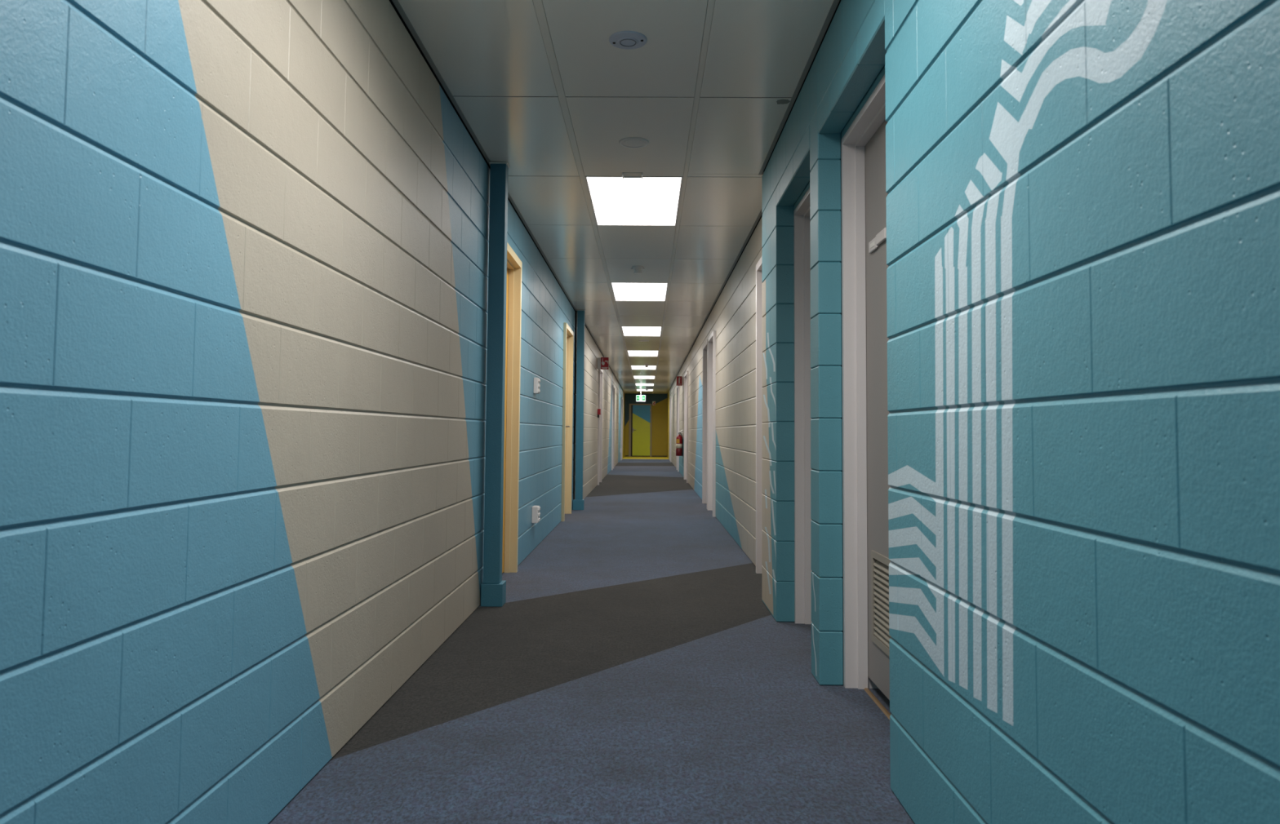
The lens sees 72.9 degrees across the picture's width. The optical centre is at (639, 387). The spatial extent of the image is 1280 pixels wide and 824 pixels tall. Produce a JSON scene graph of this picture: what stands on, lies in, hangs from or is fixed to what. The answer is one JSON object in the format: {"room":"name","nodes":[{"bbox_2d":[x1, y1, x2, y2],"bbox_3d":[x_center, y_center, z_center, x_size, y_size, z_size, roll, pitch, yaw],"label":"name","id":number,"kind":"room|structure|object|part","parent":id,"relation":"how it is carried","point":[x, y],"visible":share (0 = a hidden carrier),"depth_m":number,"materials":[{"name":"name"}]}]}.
{"room":"corridor","nodes":[
{"label":"corridor","id":0,"kind":"room"},
{"bbox_2d":[0,0,625,823],"bbox_3d":[-0.876,0.374,14.307,0.248,2.800,38.800,0,-3,0],"label":"wall","id":1,"kind":"structure","parent":0,"point":[244,244],"depth_m":1.87,"materials":[{"name":"paint"}]},
{"bbox_2d":[391,0,577,311],"bbox_3d":[-0.849,-1.356,2.886,0.019,0.023,15.590,0,-3,0],"label":"trim","id":2,"kind":"structure","parent":1,"relation":"attached to","point":[398,6],"depth_m":3.93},
{"bbox_2d":[502,242,522,573],"bbox_3d":[-0.882,0.166,5.411,0.128,2.098,0.946,0,-3,0],"label":"door","id":3,"kind":"structure","parent":1,"relation":"in","point":[514,265],"depth_m":5.82,"materials":[{"name":"wood"}]},
{"bbox_2d":[531,506,540,523],"bbox_3d":[-0.814,0.997,6.804,0.056,0.127,0.120,0,-3,0],"label":"power outlet","id":4,"kind":"object","parent":1,"relation":"attached to","point":[535,513],"visible":1,"depth_m":6.75,"materials":[{"name":"white plastic"}]},
{"bbox_3d":[-0.798,0.997,6.804,0.008,0.123,0.116,0,-3,0],"label":"plate","id":5,"kind":"part","parent":4,"relation":"part of","materials":[{"name":"white plastic"}]},
{"bbox_2d":[533,377,540,394],"bbox_3d":[-0.813,-0.012,6.857,0.042,0.125,0.120,0,-3,0],"label":"light switch","id":6,"kind":"object","parent":1,"relation":"attached to","point":[536,380],"visible":1,"depth_m":6.80,"materials":[{"name":"white plastic"}]},
{"bbox_3d":[-0.804,-0.012,6.857,0.008,0.121,0.116,0,-3,0],"label":"plate","id":7,"kind":"part","parent":6,"relation":"part of","materials":[{"name":"white plastic"}]},
{"bbox_2d":[560,322,573,521],"bbox_3d":[-0.848,0.383,9.595,0.128,2.098,0.906,0,-3,0],"label":"door","id":8,"kind":"structure","parent":1,"relation":"in","point":[568,335],"depth_m":9.96,"materials":[{"name":"wood"}]},
{"bbox_2d":[597,408,600,417],"bbox_3d":[-0.716,0.458,15.243,0.055,0.153,0.100,0,-3,0],"label":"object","id":9,"kind":"object","parent":1,"relation":"attached to","point":[598,410],"visible":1,"depth_m":15.19,"materials":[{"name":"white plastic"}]},
{"bbox_2d":[597,368,603,485],"bbox_3d":[-0.775,0.706,15.842,0.128,2.098,0.916,0,-3,0],"label":"door","id":10,"kind":"structure","parent":1,"relation":"in","point":[600,371],"depth_m":16.21,"materials":[{"name":"grey paint"}]},
{"bbox_2d":[597,357,608,369],"bbox_3d":[-0.639,-0.418,15.100,0.201,0.216,0.028,0,-3,0],"label":"sign","id":11,"kind":"object","parent":1,"relation":"attached to","point":[602,362],"visible":1,"depth_m":15.10,"materials":[{"name":"red plastic"}]},
{"bbox_2d":[584,321,625,393],"bbox_3d":[-0.669,-0.360,22.149,0.019,0.023,22.990,0,-3,0],"label":"trim","id":12,"kind":"structure","parent":1,"relation":"attached to","point":[584,322],"depth_m":15.23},
{"bbox_2d":[611,385,614,470],"bbox_3d":[-0.725,1.018,21.868,0.128,2.098,0.926,0,-3,0],"label":"door","id":13,"kind":"structure","parent":1,"relation":"in","point":[613,387],"depth_m":22.23,"materials":[{"name":"grey paint"}]},
{"bbox_2d":[620,397,622,460],"bbox_3d":[-0.664,1.399,29.248,0.128,2.098,0.906,0,-3,0],"label":"door","id":14,"kind":"structure","parent":1,"relation":"in","point":[621,430],"depth_m":28.83,"materials":[{"name":"grey paint"}]},
{"bbox_2d":[268,456,915,823],"bbox_3d":[0.135,1.720,14.229,2.250,0.080,38.800,0,-3,0],"label":"floor","id":15,"kind":"structure","parent":0,"point":[633,668],"depth_m":2.94,"materials":[{"name":"blue carpet"}]},
{"bbox_2d":[480,162,510,607],"bbox_3d":[-0.788,-0.031,4.776,0.116,2.428,0.122,0,-3,0],"label":"steel column","id":16,"kind":"structure","parent":15,"relation":"on","point":[493,589],"depth_m":4.73,"materials":[{"name":"blue metal"}]},
{"bbox_3d":[-0.783,-1.239,4.835,0.102,0.008,0.093,0,-3,0],"label":"plate","id":17,"kind":"part","parent":16,"relation":"part of","materials":[{"name":"blue metal"}]},
{"bbox_2d":[573,310,585,510],"bbox_3d":[-0.734,0.268,10.547,0.129,2.428,0.120,0,-3,0],"label":"steel column","id":18,"kind":"structure","parent":15,"relation":"on","point":[579,503],"depth_m":10.51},
{"bbox_2d":[389,0,840,394],"bbox_3d":[0.129,-0.791,14.359,2.200,0.114,38.800,0,-3,0],"label":"ceiling","id":19,"kind":"structure","parent":0,"point":[542,86],"depth_m":4.11,"materials":[{"name":"paint"}]},
{"bbox_2d":[622,172,642,178],"bbox_3d":[-0.043,-1.224,5.008,0.118,0.016,0.076,0,-3,0],"label":"fitting","id":20,"kind":"object","parent":19,"relation":"attached to","point":[624,175],"visible":1,"depth_m":5.01,"materials":[{"name":"white plastic"}]},
{"bbox_3d":[-0.043,-1.224,5.043,0.102,0.012,0.008,0,-3,0],"label":"rail","id":21,"kind":"part","parent":20,"relation":"part of","materials":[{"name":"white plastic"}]},
{"bbox_3d":[-0.043,-1.230,5.009,0.110,0.003,0.067,0,-3,0],"label":"plate","id":22,"kind":"part","parent":20,"relation":"part of","materials":[{"name":"grey metal"}]},
{"bbox_2d":[584,176,683,226],"bbox_3d":[-0.030,-1.205,5.655,0.573,0.015,1.194,0,-3,0],"label":"recessed light","id":23,"kind":"object","parent":19,"relation":"in","point":[647,201],"visible":0.93,"depth_m":5.57,"materials":[{"name":"white plastic"}]},
{"bbox_2d":[618,137,648,147],"bbox_3d":[-0.031,-1.257,4.455,0.154,0.008,0.154,0,-3,0],"label":"ceiling vent","id":24,"kind":"object","parent":19,"relation":"in","point":[629,142],"visible":1,"depth_m":4.44,"materials":[{"name":"white plastic"}]},
{"bbox_3d":[-0.031,-1.255,4.455,0.107,0.004,0.107,-2,-4,40],"label":"plate","id":25,"kind":"part","parent":24,"relation":"part of","materials":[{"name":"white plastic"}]},
{"bbox_2d":[631,265,644,274],"bbox_3d":[-0.019,-1.057,7.805,0.103,0.060,0.103,3,-4,-44],"label":"smoke detector","id":26,"kind":"object","parent":19,"relation":"attached to","point":[637,268],"visible":1,"depth_m":7.78,"materials":[{"name":"white plastic"}]},
{"bbox_2d":[610,282,667,301],"bbox_3d":[-0.001,-1.019,9.250,0.573,0.015,1.194,0,-3,0],"label":"recessed light","id":27,"kind":"object","parent":19,"relation":"in","point":[622,291],"visible":0.94,"depth_m":9.21,"materials":[{"name":"white plastic"}]},
{"bbox_2d":[635,395,645,401],"bbox_3d":[0.029,0.311,31.041,0.330,0.396,0.080,0,-3,0],"label":"exit sign","id":28,"kind":"object","parent":19,"relation":"hanging from","point":[638,397],"visible":1,"depth_m":31.02,"materials":[{"name":"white plastic"}]},
{"bbox_2d":[621,326,662,336],"bbox_3d":[0.029,-0.833,12.845,0.573,0.015,1.194,0,-3,0],"label":"recessed light","id":29,"kind":"object","parent":19,"relation":"in","point":[627,331],"visible":1,"depth_m":12.79,"materials":[{"name":"white plastic"}]},
{"bbox_2d":[627,351,658,356],"bbox_3d":[0.058,-0.647,16.440,0.573,0.015,1.194,0,-3,0],"label":"recessed light","id":30,"kind":"object","parent":19,"relation":"in","point":[631,353],"visible":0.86,"depth_m":16.50,"materials":[{"name":"white plastic"}]},
{"bbox_2d":[631,365,656,369],"bbox_3d":[0.088,-0.462,20.035,0.573,0.015,1.194,0,-3,0],"label":"recessed light","id":31,"kind":"object","parent":19,"relation":"in","point":[633,367],"visible":0.96,"depth_m":20.05,"materials":[{"name":"white plastic"}]},
{"bbox_2d":[633,376,654,378],"bbox_3d":[0.117,-0.276,23.631,0.573,0.015,1.194,0,-3,0],"label":"recessed light","id":32,"kind":"object","parent":19,"relation":"in","point":[634,377],"visible":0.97,"depth_m":23.62,"materials":[{"name":"white plastic"}]},
{"bbox_2d":[635,383,653,386],"bbox_3d":[0.147,-0.090,27.226,0.573,0.015,1.194,0,-3,0],"label":"recessed light","id":33,"kind":"object","parent":19,"relation":"in","point":[637,384],"visible":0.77,"depth_m":27.27,"materials":[{"name":"white plastic"}]},
{"bbox_2d":[636,389,653,391],"bbox_3d":[0.176,0.096,30.821,0.573,0.015,1.194,0,-3,0],"label":"recessed light","id":34,"kind":"object","parent":19,"relation":"in","point":[637,389],"visible":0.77,"depth_m":30.96,"materials":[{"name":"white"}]},
{"bbox_2d":[624,393,666,456],"bbox_3d":[0.279,1.356,33.634,2.200,2.750,0.120,0,-3,0],"label":"wall","id":35,"kind":"structure","parent":0,"point":[659,420],"depth_m":33.58,"materials":[{"name":"yellow paint"}]},
{"bbox_2d":[628,404,652,457],"bbox_3d":[0.013,1.654,33.520,0.883,2.040,0.080,0,-3,0],"label":"door","id":36,"kind":"structure","parent":35,"relation":"in","point":[640,416],"depth_m":33.54,"materials":[{"name":"yellow paint"}]},
{"bbox_2d":[625,455,666,457],"bbox_3d":[0.287,1.627,33.553,1.700,2.100,0.011,0,-3,0],"label":"trim","id":37,"kind":"structure","parent":35,"relation":"attached to","point":[625,455],"depth_m":33.50,"materials":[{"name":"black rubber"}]},
{"bbox_2d":[666,216,762,566],"bbox_3d":[1.086,0.647,19.299,0.310,2.800,28.770,0,-3,0],"label":"wall","id":38,"kind":"structure","parent":0,"point":[732,317],"depth_m":7.89,"materials":[{"name":"beige paint"}]},
{"bbox_2d":[669,395,671,462],"bbox_3d":[1.035,1.344,27.935,0.128,2.098,1.006,0,-3,0],"label":"door","id":39,"kind":"structure","parent":38,"relation":"in","point":[670,422],"depth_m":27.47,"materials":[{"name":"grey paint"}]},
{"bbox_2d":[676,386,679,471],"bbox_3d":[0.981,1.002,21.329,0.128,2.098,0.976,0,-3,0],"label":"door","id":40,"kind":"structure","parent":38,"relation":"in","point":[677,387],"depth_m":21.65,"materials":[{"name":"grey paint"}]},
{"bbox_2d":[675,430,683,456],"bbox_3d":[0.846,1.188,18.568,0.158,0.562,0.174,0,-3,0],"label":"fire extinguisher","id":41,"kind":"object","parent":38,"relation":"attached to","point":[679,441],"visible":1,"depth_m":18.51,"materials":[{"name":"red metal"}]},
{"bbox_2d":[676,376,682,386],"bbox_3d":[0.868,-0.140,19.028,0.133,0.211,0.028,0,-3,0],"label":"sign","id":42,"kind":"object","parent":38,"relation":"attached to","point":[679,379],"visible":1,"depth_m":19.02,"materials":[{"name":"red plastic"}]},
{"bbox_2d":[684,371,688,483],"bbox_3d":[0.944,0.771,16.851,0.128,2.098,1.206,0,-3,0],"label":"door","id":43,"kind":"structure","parent":38,"relation":"in","point":[686,375],"depth_m":17.36,"materials":[{"name":"grey paint"}]},
{"bbox_2d":[702,339,707,509],"bbox_3d":[0.897,0.477,11.173,0.128,2.098,0.916,0,-3,0],"label":"door","id":44,"kind":"structure","parent":38,"relation":"in","point":[704,424],"depth_m":11.57,"materials":[{"name":"wood"}]},
{"bbox_2d":[707,330,715,517],"bbox_3d":[0.889,0.426,10.185,0.128,2.098,0.856,0,-3,0],"label":"door","id":45,"kind":"structure","parent":38,"relation":"in","point":[712,339],"depth_m":10.53,"materials":[{"name":"wood"}]},
{"bbox_2d":[666,208,762,394],"bbox_3d":[0.929,-0.495,19.309,0.019,0.023,28.650,0,-3,0],"label":"trim","id":46,"kind":"structure","parent":38,"relation":"attached to","point":[761,211],"depth_m":8.06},
{"bbox_2d":[755,255,762,573],"bbox_3d":[0.850,0.182,5.456,0.128,2.098,0.926,0,-3,0],"label":"door","id":47,"kind":"structure","parent":38,"relation":"in","point":[759,265],"depth_m":5.87,"materials":[{"name":"grey paint"}]},
{"bbox_2d":[761,0,1279,823],"bbox_3d":[0.867,-0.355,-0.074,0.429,2.800,10.030,0,-3,0],"label":"wall","id":48,"kind":"structure","parent":0,"point":[1082,199],"depth_m":1.39,"materials":[{"name":"teal paint"}]},
{"bbox_2d":[758,0,839,174],"bbox_3d":[0.651,-1.492,0.042,0.019,0.023,9.920,0,-3,0],"label":"trim","id":49,"kind":"structure","parent":48,"relation":"attached to","point":[835,2],"depth_m":3.61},
{"bbox_2d":[793,187,812,624],"bbox_3d":[0.838,0.113,3.918,0.128,2.076,0.918,0,-3,0],"label":"door","id":50,"kind":"structure","parent":48,"relation":"in","point":[802,253],"depth_m":4.34,"materials":[{"name":"grey paint"}]},
{"bbox_2d":[841,74,891,701],"bbox_3d":[0.829,0.057,2.823,0.128,2.076,0.941,0,-3,0],"label":"door","id":51,"kind":"structure","parent":48,"relation":"in","point":[865,486],"depth_m":3.22,"materials":[{"name":"grey paint"}]},
{"bbox_3d":[0.849,-0.518,3.154,0.008,0.042,0.104,0,-3,0],"label":"plate","id":52,"kind":"part","parent":51,"relation":"part of","materials":[{"name":"silver metal"}]},
{"bbox_2d":[871,550,890,657],"bbox_3d":[0.858,0.745,2.949,0.040,0.325,0.400,0,-3,0],"label":"grille","id":53,"kind":"object","parent":51,"relation":"attached to","point":[880,562],"depth_m":3.04,"materials":[{"name":"grey metal"}]},
{"bbox_2d":[863,688,890,719],"bbox_3d":[0.832,1.091,2.768,0.020,0.005,0.885,0,-3,0],"label":"threshold","id":54,"kind":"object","parent":48,"relation":"attached to","point":[867,691],"depth_m":3.03,"materials":[{"name":"brown wood"}]}
]}

